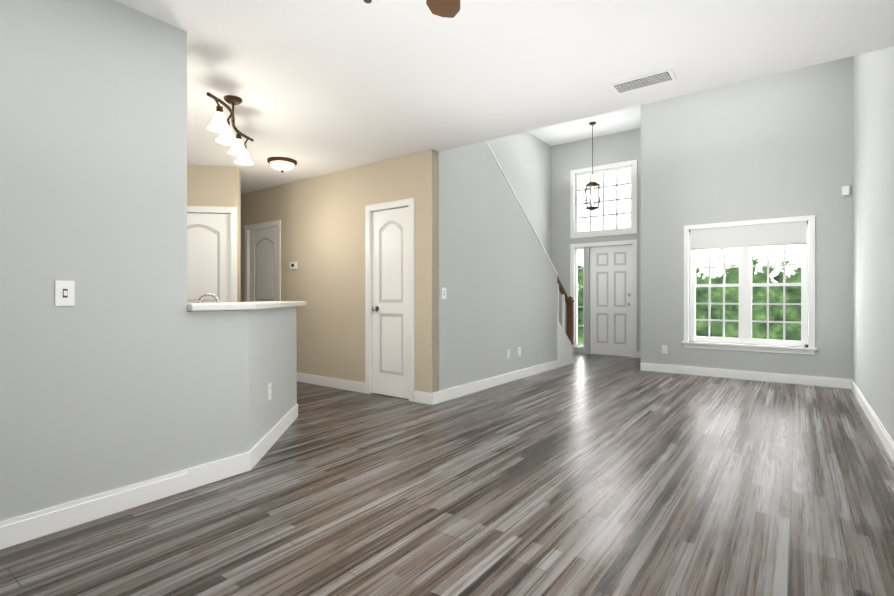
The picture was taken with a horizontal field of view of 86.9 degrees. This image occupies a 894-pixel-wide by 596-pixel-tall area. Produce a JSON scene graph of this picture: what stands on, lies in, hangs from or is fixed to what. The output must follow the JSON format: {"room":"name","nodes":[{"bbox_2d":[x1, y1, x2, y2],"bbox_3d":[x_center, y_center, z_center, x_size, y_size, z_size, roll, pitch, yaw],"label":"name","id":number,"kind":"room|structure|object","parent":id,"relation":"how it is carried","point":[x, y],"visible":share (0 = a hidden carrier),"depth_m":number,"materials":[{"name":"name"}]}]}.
{"room":"living room","nodes":[
{"label":"living room","id":0,"kind":"room"},
{"bbox_2d":[0,0,296,521],"bbox_3d":[-2.062,-0.208,2.663,0.979,2.570,3.420,0,0,37],"label":"wall","id":1,"kind":"structure","parent":0,"point":[93,188],"depth_m":2.34,"materials":[{"name":"grey paint"}]},
{"bbox_2d":[55,280,74,305],"bbox_3d":[-1.784,-0.022,2.205,0.014,0.118,0.072,0,0,37],"label":"light switch","id":2,"kind":"object","parent":1,"relation":"attached to","point":[64,293],"visible":1,"depth_m":2.20,"materials":[{"name":"white plastic"}]},
{"bbox_2d":[0,404,297,549],"bbox_3d":[-2.057,1.019,2.669,1.003,0.115,3.430,0,0,37],"label":"baseboard","id":3,"kind":"structure","parent":1,"relation":"attached to","point":[27,527],"depth_m":2.42,"materials":[{"name":"white wood"}]},
{"bbox_2d":[187,301,306,310],"bbox_3d":[-1.479,0.051,3.628,1.296,0.040,1.540,0,0,37],"label":"countertop","id":4,"kind":"structure","parent":1,"relation":"on","point":[232,306],"depth_m":2.87,"materials":[{"name":"stone"}]},
{"bbox_2d":[197,293,219,302],"bbox_3d":[-1.744,0.064,3.499,0.140,0.198,0.154,0,0,37],"label":"faucet","id":5,"kind":"object","parent":4,"relation":"on","point":[208,294],"visible":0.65,"depth_m":3.48,"materials":[{"name":"silver metal"}]},
{"bbox_2d":[268,383,270,400],"bbox_3d":[-1.276,0.675,3.399,0.009,0.118,0.072,0,0,-5],"label":"outlet","id":6,"kind":"object","parent":1,"relation":"attached to","point":[269,391],"visible":1,"depth_m":3.38,"materials":[{"name":"white plastic"}]},
{"bbox_2d":[187,165,240,301],"bbox_3d":[-3.008,-0.215,5.358,1.230,2.570,0.120,0,0,-8],"label":"wall","id":7,"kind":"structure","parent":0,"point":[215,186],"depth_m":5.36,"materials":[{"name":"paint"}]},
{"bbox_2d":[187,213,230,302],"bbox_3d":[-2.825,0.051,5.369,0.545,2.022,0.538,0,0,37],"label":"pantry door","id":8,"kind":"structure","parent":7,"relation":"in","point":[208,253],"depth_m":5.37,"materials":[{"name":"white wood"}]},
{"bbox_2d":[187,206,236,301],"bbox_3d":[-2.829,0.018,5.377,0.860,2.105,0.136,0,0,-8],"label":"door frame","id":9,"kind":"structure","parent":7,"relation":"attached to","point":[232,211],"depth_m":5.36,"materials":[{"name":"white wood"}]},
{"bbox_2d":[0,353,893,595],"bbox_3d":[-0.170,1.131,5.110,7.900,0.120,10.000,0,0,37],"label":"floor","id":10,"kind":"structure","parent":0,"point":[596,475],"depth_m":2.45,"materials":[{"name":"laminate"}]},
{"bbox_2d":[432,141,571,392],"bbox_3d":[0.913,-0.763,6.276,0.140,3.663,3.730,0,0,37],"label":"wall","id":11,"kind":"structure","parent":0,"point":[498,274],"depth_m":5.58,"materials":[{"name":"grey paint"}]},
{"bbox_2d":[442,288,445,298],"bbox_3d":[-0.027,-0.049,4.901,0.014,0.118,0.075,0,0,37],"label":"light switch","id":12,"kind":"object","parent":11,"relation":"attached to","point":[443,293],"visible":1,"depth_m":4.89,"materials":[{"name":"white plastic"}]},
{"bbox_2d":[432,356,573,404],"bbox_3d":[0.967,1.011,6.240,0.014,0.115,3.730,0,0,37],"label":"baseboard","id":13,"kind":"structure","parent":11,"relation":"attached to","point":[454,392],"depth_m":5.70,"materials":[{"name":"white wood"}]},
{"bbox_2d":[557,276,573,344],"bbox_3d":[1.829,0.167,7.509,0.110,1.196,0.770,0,0,37],"label":"stair handrail","id":14,"kind":"object","parent":11,"relation":"on","point":[569,300],"visible":0.9,"depth_m":7.71,"materials":[{"name":"brown wood"}]},
{"bbox_2d":[114,0,893,193],"bbox_3d":[-1.771,-1.554,3.035,7.800,0.120,4.670,0,0,37],"label":"ceiling","id":15,"kind":"structure","parent":0,"point":[320,87],"depth_m":2.96,"materials":[{"name":"paint"}]},
{"bbox_2d":[206,92,253,165],"bbox_3d":[-1.606,-1.310,3.542,0.175,0.370,0.972,0,0,-11],"label":"track spotlights","id":16,"kind":"object","parent":15,"relation":"attached to","point":[220,123],"visible":1,"depth_m":3.46,"materials":[{"name":"white glass"}]},
{"bbox_2d":[267,157,296,172],"bbox_3d":[-1.800,-1.437,5.157,0.310,0.125,0.310,0,0,37],"label":"flush ceiling light","id":17,"kind":"object","parent":15,"relation":"attached to","point":[281,164],"visible":1,"depth_m":5.07,"materials":[{"name":"white glass"}]},
{"bbox_2d":[360,0,376,4],"bbox_3d":[-0.389,-1.474,2.313,0.100,0.036,0.100,0,0,37],"label":"smoke detector","id":18,"kind":"object","parent":15,"relation":"attached to","point":[368,2],"visible":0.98,"depth_m":2.33,"materials":[{"name":"white plastic"}]},
{"bbox_2d":[426,0,459,17],"bbox_3d":[-0.025,-1.245,1.284,1.282,0.490,1.242,0,0,37],"label":"ceiling fan","id":19,"kind":"object","parent":15,"relation":"hanging from","point":[447,8],"visible":1,"depth_m":1.93,"materials":[{"name":"brown wood"}]},
{"bbox_2d":[609,69,676,94],"bbox_3d":[1.351,-1.489,3.261,0.400,0.012,0.180,0,0,37],"label":"ceiling vent","id":20,"kind":"object","parent":15,"relation":"in","point":[653,79],"visible":0.98,"depth_m":3.24,"materials":[{"name":"white metal"}]},
{"bbox_2d":[487,132,550,258],"bbox_3d":[0.547,-0.970,7.426,0.120,4.070,4.900,0,0,37],"label":"wall","id":21,"kind":"structure","parent":0,"point":[524,159],"depth_m":8.64,"materials":[{"name":"grey paint"}]},
{"bbox_2d":[241,39,893,392],"bbox_3d":[-0.221,-0.964,4.869,7.500,4.070,0.120,0,0,37],"label":"wall","id":22,"kind":"structure","parent":0,"point":[322,218],"depth_m":5.47,"materials":[{"name":"paint"}]},
{"bbox_2d":[244,220,280,301],"bbox_3d":[-2.524,0.015,6.575,0.860,2.105,0.136,0,0,37],"label":"door frame","id":23,"kind":"structure","parent":22,"relation":"attached to","point":[264,225],"depth_m":6.67,"materials":[{"name":"white wood"}]},
{"bbox_2d":[250,227,276,301],"bbox_3d":[-2.545,0.048,6.546,0.714,2.022,0.107,0,0,37],"label":"hall door","id":24,"kind":"structure","parent":22,"relation":"in","point":[263,264],"depth_m":6.57,"materials":[{"name":"white wood"}]},
{"bbox_2d":[290,262,296,268],"bbox_3d":[-1.982,-0.417,6.088,0.120,0.090,0.026,0,0,37],"label":"thermostat","id":25,"kind":"object","parent":22,"relation":"attached to","point":[293,265],"depth_m":6.07,"materials":[{"name":"white plastic"}]},
{"bbox_2d":[297,372,431,404],"bbox_3d":[-1.713,1.011,5.900,3.880,0.115,0.014,0,0,37],"label":"baseboard","id":26,"kind":"structure","parent":22,"relation":"attached to","point":[419,396],"depth_m":5.53,"materials":[{"name":"white wood"}]},
{"bbox_2d":[365,198,413,401],"bbox_3d":[-0.591,0.018,5.136,0.710,2.105,0.136,0,0,37],"label":"door frame","id":27,"kind":"structure","parent":22,"relation":"attached to","point":[403,203],"depth_m":5.25,"materials":[{"name":"white wood"}]},
{"bbox_2d":[372,207,408,398],"bbox_3d":[-0.612,0.052,5.108,0.564,2.022,0.107,0,0,37],"label":"closet door","id":28,"kind":"structure","parent":22,"relation":"in","point":[390,296],"depth_m":5.12,"materials":[{"name":"white wood"}]},
{"bbox_2d":[527,105,640,145],"bbox_3d":[2.408,-3.062,6.093,4.750,0.120,5.230,0,0,37],"label":"ceiling","id":29,"kind":"structure","parent":0,"point":[626,119],"depth_m":8.32,"materials":[{"name":"paint"}]},
{"bbox_2d":[584,122,600,210],"bbox_3d":[2.499,-2.251,8.102,0.288,1.510,0.270,0,0,37],"label":"pendant lantern","id":30,"kind":"object","parent":29,"relation":"hanging from","point":[594,185],"visible":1,"depth_m":8.07,"materials":[{"name":"brown metal"}]},
{"bbox_2d":[551,128,640,353],"bbox_3d":[2.933,-0.973,8.798,2.070,4.070,0.150,0,0,37],"label":"wall","id":31,"kind":"structure","parent":0,"point":[623,146],"depth_m":8.95,"materials":[{"name":"grey paint"}]},
{"bbox_2d":[570,240,636,357],"bbox_3d":[2.920,0.012,8.800,1.230,2.100,0.166,0,0,37],"label":"door frame","id":32,"kind":"structure","parent":31,"relation":"attached to","point":[594,244],"depth_m":8.54,"materials":[{"name":"white wood"}]},
{"bbox_2d":[570,159,636,237],"bbox_3d":[2.876,-1.803,8.735,1.230,1.310,0.016,0,0,37],"label":"window","id":33,"kind":"structure","parent":31,"relation":"in","point":[624,163],"depth_m":8.69,"materials":[{"name":"white wood"}]},
{"bbox_2d":[575,165,632,346],"bbox_3d":[2.922,-0.724,8.800,1.082,3.321,0.040,0,0,37],"label":"window","id":34,"kind":"structure","parent":31,"relation":"in","point":[577,204],"depth_m":8.93,"materials":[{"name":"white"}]},
{"bbox_2d":[590,245,632,356],"bbox_3d":[3.021,0.048,8.693,0.784,2.012,0.107,0,0,37],"label":"front door","id":35,"kind":"structure","parent":31,"relation":"in","point":[611,300],"depth_m":8.69,"materials":[{"name":"white wood"}]},
{"bbox_2d":[641,56,852,378],"bbox_3d":[3.859,-0.967,6.314,2.380,4.070,0.150,0,0,37],"label":"wall","id":36,"kind":"structure","parent":0,"point":[778,145],"depth_m":6.13,"materials":[{"name":"grey paint"}]},
{"bbox_2d":[662,345,666,353],"bbox_3d":[3.121,0.737,6.768,0.072,0.118,0.009,0,0,37],"label":"outlet","id":37,"kind":"object","parent":36,"relation":"attached to","point":[664,348],"visible":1,"depth_m":6.77,"materials":[{"name":"white plastic"}]},
{"bbox_2d":[640,362,851,388],"bbox_3d":[3.810,1.010,6.253,2.380,0.115,0.014,0,0,37],"label":"baseboard","id":38,"kind":"structure","parent":36,"relation":"attached to","point":[781,378],"depth_m":6.13,"materials":[{"name":"white wood"}]},
{"bbox_2d":[682,215,816,354],"bbox_3d":[3.929,-0.159,6.218,1.490,1.705,0.165,0,0,37],"label":"living room window","id":39,"kind":"structure","parent":36,"relation":"in","point":[744,239],"depth_m":6.19,"materials":[{"name":"white"}]},
{"bbox_2d":[842,186,849,195],"bbox_3d":[4.704,-1.265,5.566,0.070,0.110,0.040,0,0,37],"label":"detector","id":40,"kind":"object","parent":36,"relation":"attached to","point":[845,190],"visible":0.98,"depth_m":5.55,"materials":[{"name":"white plastic"}]},
{"bbox_2d":[853,47,893,440],"bbox_3d":[2.399,-0.957,2.259,0.120,4.070,8.100,0,0,37],"label":"wall","id":41,"kind":"structure","parent":0,"point":[873,225],"depth_m":3.97,"materials":[{"name":"grey paint"}]},
{"bbox_2d":[851,379,893,462],"bbox_3d":[2.346,1.020,2.303,0.014,0.115,8.100,0,0,37],"label":"baseboard","id":42,"kind":"structure","parent":41,"relation":"attached to","point":[887,441],"depth_m":3.80,"materials":[{"name":"white wood"}]},
{"label":"outside","id":43,"kind":"structure","parent":0,"visible":0},
{"bbox_2d":[578,337,582,344],"bbox_3d":[7.181,1.153,12.728,24.000,0.100,11.000,0,0,37],"label":"ground","id":44,"kind":"structure","parent":43,"point":[580,341],"depth_m":12.12,"materials":[{"name":"green plant"}]},
{"bbox_2d":[578,169,808,340],"bbox_3d":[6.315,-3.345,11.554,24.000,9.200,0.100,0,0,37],"label":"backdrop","id":45,"kind":"structure","parent":43,"point":[790,331],"depth_m":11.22,"materials":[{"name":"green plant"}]}
]}

